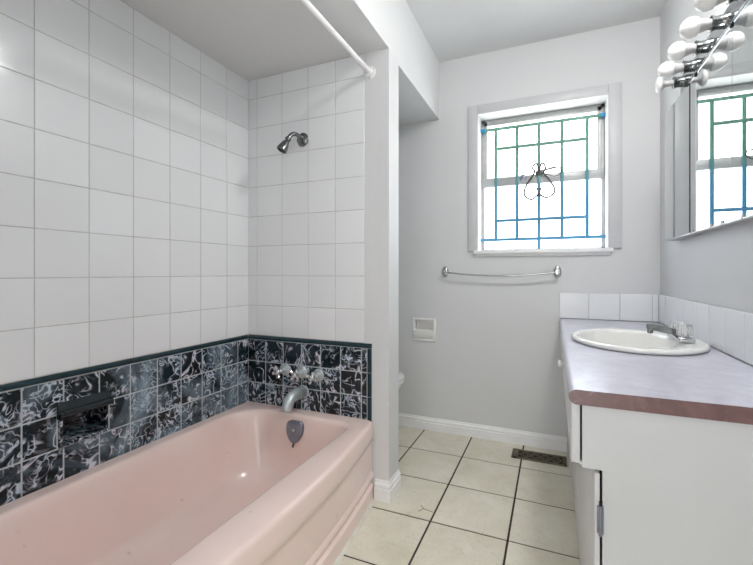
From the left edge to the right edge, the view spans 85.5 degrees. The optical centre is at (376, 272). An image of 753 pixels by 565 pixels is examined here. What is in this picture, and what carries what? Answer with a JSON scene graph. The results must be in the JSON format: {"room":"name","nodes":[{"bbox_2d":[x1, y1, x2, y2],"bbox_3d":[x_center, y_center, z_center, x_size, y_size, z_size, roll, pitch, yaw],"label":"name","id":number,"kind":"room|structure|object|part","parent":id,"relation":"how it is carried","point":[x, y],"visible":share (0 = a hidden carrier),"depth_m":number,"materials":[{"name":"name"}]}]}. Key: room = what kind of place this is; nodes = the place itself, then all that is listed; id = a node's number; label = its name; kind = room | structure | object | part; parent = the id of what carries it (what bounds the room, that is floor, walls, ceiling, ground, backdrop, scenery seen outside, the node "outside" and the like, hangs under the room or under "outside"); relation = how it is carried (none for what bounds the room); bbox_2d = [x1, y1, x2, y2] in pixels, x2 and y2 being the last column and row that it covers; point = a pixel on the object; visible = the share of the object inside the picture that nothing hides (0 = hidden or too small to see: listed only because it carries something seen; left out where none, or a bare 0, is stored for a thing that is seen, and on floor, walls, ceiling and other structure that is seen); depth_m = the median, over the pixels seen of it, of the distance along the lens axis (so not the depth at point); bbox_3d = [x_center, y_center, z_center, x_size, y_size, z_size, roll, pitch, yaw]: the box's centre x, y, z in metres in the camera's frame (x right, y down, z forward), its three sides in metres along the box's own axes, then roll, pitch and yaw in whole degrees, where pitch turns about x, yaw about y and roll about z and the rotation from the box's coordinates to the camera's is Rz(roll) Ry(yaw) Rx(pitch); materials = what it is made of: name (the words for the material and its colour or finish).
{"room":"bathroom","nodes":[
{"label":"bathroom","id":0,"kind":"room"},
{"bbox_2d":[0,0,247,505],"bbox_3d":[-1.075,-0.120,1.440,0.124,2.540,3.489,0,0,23],"label":"wall","id":1,"kind":"structure","parent":0,"point":[124,143],"depth_m":1.52,"materials":[{"name":"tile"}]},
{"bbox_2d":[57,390,113,447],"bbox_3d":[-1.040,0.506,1.432,0.094,0.148,0.174,0,0,23],"label":"soap dish","id":2,"kind":"object","parent":1,"relation":"attached to","point":[79,419],"visible":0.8,"depth_m":1.44,"materials":[{"name":"black ceramic"}]},
{"bbox_2d":[57,390,113,419],"bbox_3d":[-1.017,0.461,1.422,0.044,0.058,0.174,0,0,23],"label":"hood","id":3,"kind":"object","parent":2,"relation":"attached to","point":[101,400],"depth_m":1.41,"materials":[{"name":"black ceramic"}]},
{"bbox_2d":[121,0,438,125],"bbox_3d":[-0.445,-1.206,1.739,0.818,0.388,2.439,0,0,23],"label":"ceiling","id":4,"kind":"structure","parent":0,"point":[254,39],"depth_m":1.80,"materials":[{"name":"paint"}]},
{"bbox_2d":[248,48,398,483],"bbox_3d":[-0.296,0.060,2.084,0.818,2.180,0.141,0,0,23],"label":"wall","id":5,"kind":"structure","parent":0,"point":[323,214],"depth_m":1.99,"materials":[{"name":"tile"}]},
{"bbox_2d":[272,363,289,378],"bbox_3d":[-0.485,0.497,2.058,0.063,0.063,0.078,0,0,23],"label":"tub valve","id":6,"kind":"object","parent":5,"relation":"attached to","point":[284,369],"visible":0.98,"depth_m":2.07,"materials":[{"name":"silver metal"}]},
{"bbox_3d":[-0.489,0.497,2.048,0.063,0.063,0.057,0,0,23],"label":"cross handle","id":7,"kind":"part","parent":6,"relation":"part of","materials":[{"name":"silver metal"}]},
{"bbox_2d":[277,132,308,153],"bbox_3d":[-0.418,-0.638,2.000,0.066,0.128,0.165,0,0,45],"label":"sprayer","id":8,"kind":"object","parent":5,"relation":"attached to","point":[302,139],"visible":1,"depth_m":1.97,"materials":[{"name":"silver metal"}]},
{"bbox_3d":[-0.398,-0.665,2.005,0.026,0.050,0.113,0,0,34],"label":"arm","id":9,"kind":"part","parent":8,"relation":"part of","materials":[{"name":"silver metal"}]},
{"bbox_2d":[282,385,308,411],"bbox_3d":[-0.399,0.611,1.974,0.066,0.091,0.166,0,0,23],"label":"tub spout","id":10,"kind":"object","parent":5,"relation":"attached to","point":[302,391],"visible":1,"depth_m":1.94,"materials":[{"name":"silver metal"}]},
{"bbox_2d":[289,366,306,380],"bbox_3d":[-0.391,0.502,2.017,0.062,0.062,0.078,0,0,23],"label":"tub valve","id":11,"kind":"object","parent":5,"relation":"attached to","point":[301,372],"visible":0.99,"depth_m":2.03,"materials":[{"name":"silver metal"}]},
{"bbox_3d":[-0.395,0.502,2.007,0.056,0.057,0.057,0,0,23],"label":"cross handle","id":12,"kind":"part","parent":11,"relation":"part of","materials":[{"name":"silver metal"}]},
{"bbox_2d":[306,369,323,384],"bbox_3d":[-0.301,0.507,1.978,0.063,0.063,0.078,0,0,23],"label":"tub valve","id":13,"kind":"object","parent":5,"relation":"attached to","point":[317,375],"visible":1,"depth_m":1.99,"materials":[{"name":"silver metal"}]},
{"bbox_3d":[-0.305,0.507,1.969,0.063,0.063,0.057,0,0,23],"label":"cross handle","id":14,"kind":"part","parent":13,"relation":"part of","materials":[{"name":"silver metal"}]},
{"bbox_2d":[299,0,375,78],"bbox_3d":[-0.336,-0.935,1.201,0.062,0.062,1.538,0,0,23],"label":"shower curtain rod","id":15,"kind":"object","parent":5,"relation":"attached to","point":[369,71],"visible":1,"depth_m":1.62,"materials":[{"name":"white metal"}]},
{"bbox_2d":[374,469,400,503],"bbox_3d":[0.054,1.004,1.930,0.080,0.092,0.146,0,0,23],"label":"baseboard","id":16,"kind":"structure","parent":5,"relation":"attached to","point":[384,491],"depth_m":1.87,"materials":[{"name":"white paint"}]},
{"bbox_2d":[338,426,579,564],"bbox_3d":[-0.234,1.099,0.504,2.371,0.101,4.839,0,0,23],"label":"floor","id":17,"kind":"structure","parent":0,"point":[460,500],"depth_m":1.80,"materials":[{"name":"tile"}]},
{"bbox_2d":[0,401,373,564],"bbox_3d":[-0.625,0.870,1.327,0.793,0.360,1.528,0,0,23],"label":"bathtub","id":18,"kind":"object","parent":17,"relation":"on","point":[247,483],"visible":1,"depth_m":1.49,"materials":[{"name":"pink ceramic"}]},
{"bbox_3d":[-0.393,0.765,1.956,0.092,0.105,0.038,0,0,23],"label":"overflow plate","id":19,"kind":"part","parent":18,"relation":"part of","materials":[{"name":"grey metal"}]},
{"bbox_2d":[333,498,374,564],"bbox_3d":[-0.288,1.046,1.182,0.065,0.008,1.520,0,0,23],"label":"trim","id":20,"kind":"structure","parent":18,"relation":"attached to","point":[358,527],"depth_m":1.62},
{"bbox_2d":[399,371,404,389],"bbox_3d":[-0.160,0.662,2.542,0.688,0.775,0.460,0,0,23],"label":"toilet","id":21,"kind":"object","parent":17,"relation":"on","point":[401,375],"visible":0.04,"depth_m":2.42,"materials":[{"name":"white ceramic"}]},
{"bbox_3d":[-0.068,0.623,2.503,0.487,0.026,0.380,0,0,23],"label":"lid","id":22,"kind":"part","parent":21,"relation":"part of","materials":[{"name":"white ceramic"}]},
{"bbox_2d":[511,448,566,466],"bbox_3d":[0.920,1.047,2.310,0.289,0.006,0.124,0,0,23],"label":"floor vent","id":23,"kind":"object","parent":17,"relation":"in","point":[546,458],"visible":1,"depth_m":2.31,"materials":[{"name":"brown metal"}]},
{"bbox_2d":[518,451,563,462],"bbox_3d":[0.928,1.046,2.307,0.259,0.004,0.082,0,0,23],"label":"grille","id":24,"kind":"object","parent":23,"relation":"attached to","point":[530,455],"depth_m":2.31,"materials":[{"name":"brown metal"}]},
{"bbox_2d":[558,333,752,564],"bbox_3d":[0.985,0.678,1.586,0.511,0.744,1.576,0,0,23],"label":"vanity cabinet","id":25,"kind":"object","parent":17,"relation":"on","point":[649,488],"visible":0.8,"depth_m":0.90,"materials":[{"name":"paint"}]},
{"bbox_3d":[0.714,0.352,1.576,0.021,0.028,0.028,0,0,23],"label":"drawer knob","id":26,"kind":"part","parent":25,"relation":"part of","materials":[{"name":"white paint"}]},
{"bbox_3d":[0.781,0.379,1.681,0.020,0.142,1.564,0,0,23],"label":"apron rail","id":27,"kind":"part","parent":25,"relation":"part of","materials":[{"name":"paint"}]},
{"bbox_3d":[0.884,0.755,1.805,0.012,0.577,0.624,0,0,23],"label":"door","id":28,"kind":"part","parent":25,"relation":"part of","materials":[{"name":"paint"}]},
{"bbox_3d":[1.265,0.755,2.155,0.449,0.590,0.310,0,0,23],"label":"filler panel","id":29,"kind":"part","parent":25,"relation":"part of","materials":[{"name":"paint"}]},
{"bbox_3d":[0.635,0.755,1.230,0.012,0.577,0.618,0,0,23],"label":"door","id":30,"kind":"part","parent":25,"relation":"part of","materials":[{"name":"paint"}]},
{"bbox_2d":[559,318,752,424],"bbox_3d":[0.987,0.287,1.575,0.492,0.034,1.586,0,0,23],"label":"countertop","id":31,"kind":"structure","parent":25,"relation":"on","point":[715,385],"depth_m":1.02,"materials":[{"name":"laminate"}]},
{"bbox_2d":[571,328,709,355],"bbox_3d":[1.002,0.332,1.582,0.446,0.162,0.562,0,0,23],"label":"sink","id":32,"kind":"object","parent":31,"relation":"in","point":[637,341],"visible":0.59,"depth_m":1.65,"materials":[{"name":"white ceramic"}]},
{"bbox_2d":[646,321,694,342],"bbox_3d":[1.097,0.219,1.536,0.134,0.066,0.164,0,0,23],"label":"sink faucet","id":33,"kind":"object","parent":32,"relation":"on","point":[679,331],"visible":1,"depth_m":1.49,"materials":[{"name":"silver metal"}]},
{"bbox_3d":[1.093,0.216,1.537,0.126,0.041,0.039,0,0,23],"label":"spout","id":34,"kind":"part","parent":33,"relation":"part of","materials":[{"name":"silver metal"}]},
{"bbox_3d":[1.155,0.209,1.567,0.048,0.047,0.048,0,0,-44],"label":"knob","id":35,"kind":"part","parent":33,"relation":"part of","materials":[{"name":"white plastic"}]},
{"bbox_3d":[1.114,0.209,1.472,0.048,0.047,0.048,0,0,1],"label":"knob","id":36,"kind":"part","parent":33,"relation":"part of","materials":[{"name":"white plastic"}]},
{"bbox_3d":[0.700,0.678,0.872,0.466,0.744,0.016,0,0,23],"label":"panel","id":37,"kind":"part","parent":25,"relation":"part of","materials":[{"name":"paint"}]},
{"bbox_2d":[399,16,659,450],"bbox_3d":[0.635,-0.120,2.683,2.235,2.540,0.150,0,0,23],"label":"wall","id":38,"kind":"structure","parent":0,"point":[495,354],"depth_m":2.53,"materials":[{"name":"paint"}]},
{"bbox_2d":[413,318,435,341],"bbox_3d":[0.327,0.384,2.748,0.160,0.155,0.074,0,0,23],"label":"toilet paper holder","id":39,"kind":"object","parent":38,"relation":"attached to","point":[424,329],"visible":1,"depth_m":2.74,"materials":[{"name":"white ceramic"}]},
{"bbox_2d":[399,413,566,451],"bbox_3d":[0.389,1.008,2.700,1.586,0.083,0.014,0,0,23],"label":"baseboard","id":40,"kind":"structure","parent":38,"relation":"attached to","point":[539,440],"depth_m":2.56,"materials":[{"name":"white paint"}]},
{"bbox_2d":[441,266,561,277],"bbox_3d":[0.750,-0.005,2.518,0.720,0.072,0.061,0,0,23],"label":"towel bar","id":41,"kind":"object","parent":38,"relation":"attached to","point":[557,271],"visible":1,"depth_m":2.47,"materials":[{"name":"silver metal"}]},
{"bbox_3d":[0.451,-0.005,2.674,0.046,0.072,0.012,0,0,23],"label":"post","id":42,"kind":"part","parent":41,"relation":"part of","materials":[{"name":"silver metal"}]},
{"bbox_3d":[0.742,0.009,2.498,0.664,0.034,0.012,0,0,23],"label":"rail","id":43,"kind":"part","parent":41,"relation":"part of","materials":[{"name":"silver metal"}]},
{"bbox_3d":[1.069,-0.005,2.406,0.046,0.072,0.012,0,0,23],"label":"post","id":44,"kind":"part","parent":41,"relation":"part of","materials":[{"name":"silver metal"}]},
{"bbox_2d":[468,82,621,256],"bbox_3d":[1.007,-0.582,2.505,0.851,0.963,0.180,0,0,23],"label":"window","id":45,"kind":"structure","parent":38,"relation":"in","point":[605,133],"depth_m":2.52,"materials":[{"name":"paint"}]},
{"bbox_3d":[1.028,-0.789,2.564,0.657,0.365,0.005,0,0,23],"label":"pane","id":46,"kind":"part","parent":45,"relation":"part of","materials":[{"name":"clear glass"}]},
{"bbox_3d":[1.030,-0.570,2.568,0.717,0.864,0.030,0,0,23],"label":"frame","id":47,"kind":"part","parent":45,"relation":"part of","materials":[{"name":"metal"}]},
{"bbox_3d":[1.027,-0.773,2.561,0.707,0.429,0.030,0,0,23],"label":"sash","id":48,"kind":"part","parent":45,"relation":"part of","materials":[{"name":"metal"}]},
{"bbox_3d":[1.030,-0.357,2.568,0.693,0.423,0.005,0,0,23],"label":"pane","id":49,"kind":"part","parent":45,"relation":"part of","materials":[{"name":"clear glass"}]},
{"bbox_2d":[481,112,605,248],"bbox_3d":[1.014,-0.540,2.532,0.717,0.796,0.026,0,0,23],"label":"window grille","id":50,"kind":"object","parent":45,"relation":"attached to","point":[561,141],"visible":0.98,"depth_m":2.53,"materials":[{"name":"blue metal"}]},
{"bbox_3d":[0.995,-0.120,2.489,0.774,0.040,0.140,0,0,23],"label":"sill","id":51,"kind":"part","parent":45,"relation":"part of","materials":[{"name":"white paint"}]},
{"bbox_2d":[406,0,666,61],"bbox_3d":[-0.078,-1.440,1.036,2.235,0.100,3.739,0,0,23],"label":"ceiling","id":52,"kind":"structure","parent":0,"point":[453,29],"depth_m":2.23,"materials":[{"name":"paint"}]},
{"bbox_2d":[660,0,752,366],"bbox_3d":[0.892,-0.120,0.589,0.100,2.540,3.489,0,0,23],"label":"wall","id":53,"kind":"structure","parent":0,"point":[715,267],"depth_m":1.65,"materials":[{"name":"paint"}]},
{"bbox_2d":[560,293,752,365],"bbox_3d":[0.992,0.194,1.570,0.496,0.152,1.609,0,0,23],"label":"backsplash","id":54,"kind":"structure","parent":53,"relation":"attached to","point":[729,331],"depth_m":1.92,"materials":[{"name":"tile"}]},
{"bbox_2d":[655,0,745,94],"bbox_3d":[1.086,-0.790,1.361,0.156,0.087,0.890,0,0,23],"label":"vanity light","id":55,"kind":"object","parent":53,"relation":"attached to","point":[691,27],"visible":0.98,"depth_m":1.42,"materials":[{"name":"white glass"}]},
{"bbox_2d":[655,75,686,92],"bbox_3d":[1.229,-0.791,1.704,0.104,0.065,0.065,0,0,23],"label":"bulb","id":56,"kind":"object","parent":55,"relation":"attached to","point":[676,82],"depth_m":1.69,"materials":[{"name":"white glass"}]},
{"bbox_2d":[657,58,697,78],"bbox_3d":[1.164,-0.791,1.580,0.125,0.063,0.063,0,0,23],"label":"bulb","id":57,"kind":"object","parent":55,"relation":"attached to","point":[666,70],"depth_m":1.56,"materials":[{"name":"white glass"}]},
{"bbox_2d":[667,38,711,60],"bbox_3d":[1.106,-0.791,1.445,0.125,0.063,0.063,0,0,23],"label":"bulb","id":58,"kind":"object","parent":55,"relation":"attached to","point":[677,51],"depth_m":1.43,"materials":[{"name":"white glass"}]},
{"bbox_2d":[679,12,729,38],"bbox_3d":[1.046,-0.791,1.305,0.125,0.063,0.063,0,0,23],"label":"bulb","id":59,"kind":"object","parent":55,"relation":"attached to","point":[691,27],"depth_m":1.29,"materials":[{"name":"white glass"}]},
{"bbox_2d":[693,0,745,11],"bbox_3d":[0.986,-0.791,1.167,0.125,0.063,0.063,0,0,23],"label":"bulb","id":60,"kind":"object","parent":55,"relation":"attached to","point":[699,5],"depth_m":1.17,"materials":[{"name":"white glass"}]},
{"bbox_2d":[665,0,752,240],"bbox_3d":[1.140,-0.446,1.354,0.052,0.598,1.180,0,0,23],"label":"mirror","id":61,"kind":"object","parent":53,"relation":"attached to","point":[709,126],"visible":1,"depth_m":1.34,"materials":[{"name":"mirror"}]},
{"bbox_3d":[1.288,-0.446,1.747,0.006,0.585,0.341,0,0,22],"label":"mirror door","id":62,"kind":"part","parent":61,"relation":"part of","materials":[{"name":"silver metal"}]},
{"bbox_3d":[1.138,-0.150,1.352,0.045,0.006,1.175,0,0,23],"label":"rail","id":63,"kind":"part","parent":61,"relation":"part of","materials":[{"name":"metal"}]},
{"bbox_3d":[1.136,-0.446,1.390,0.006,0.585,0.395,0,0,23],"label":"mirror door","id":64,"kind":"part","parent":61,"relation":"part of","materials":[{"name":"silver metal"}]},
{"bbox_3d":[1.054,-0.741,1.203,0.012,0.007,0.835,0,0,23],"label":"rail","id":65,"kind":"part","parent":61,"relation":"part of","materials":[{"name":"silver metal"}]},
{"bbox_3d":[0.973,-0.446,1.012,0.006,0.585,0.421,0,0,23],"label":"mirror door","id":66,"kind":"part","parent":61,"relation":"part of","materials":[{"name":"silver metal"}]}
]}

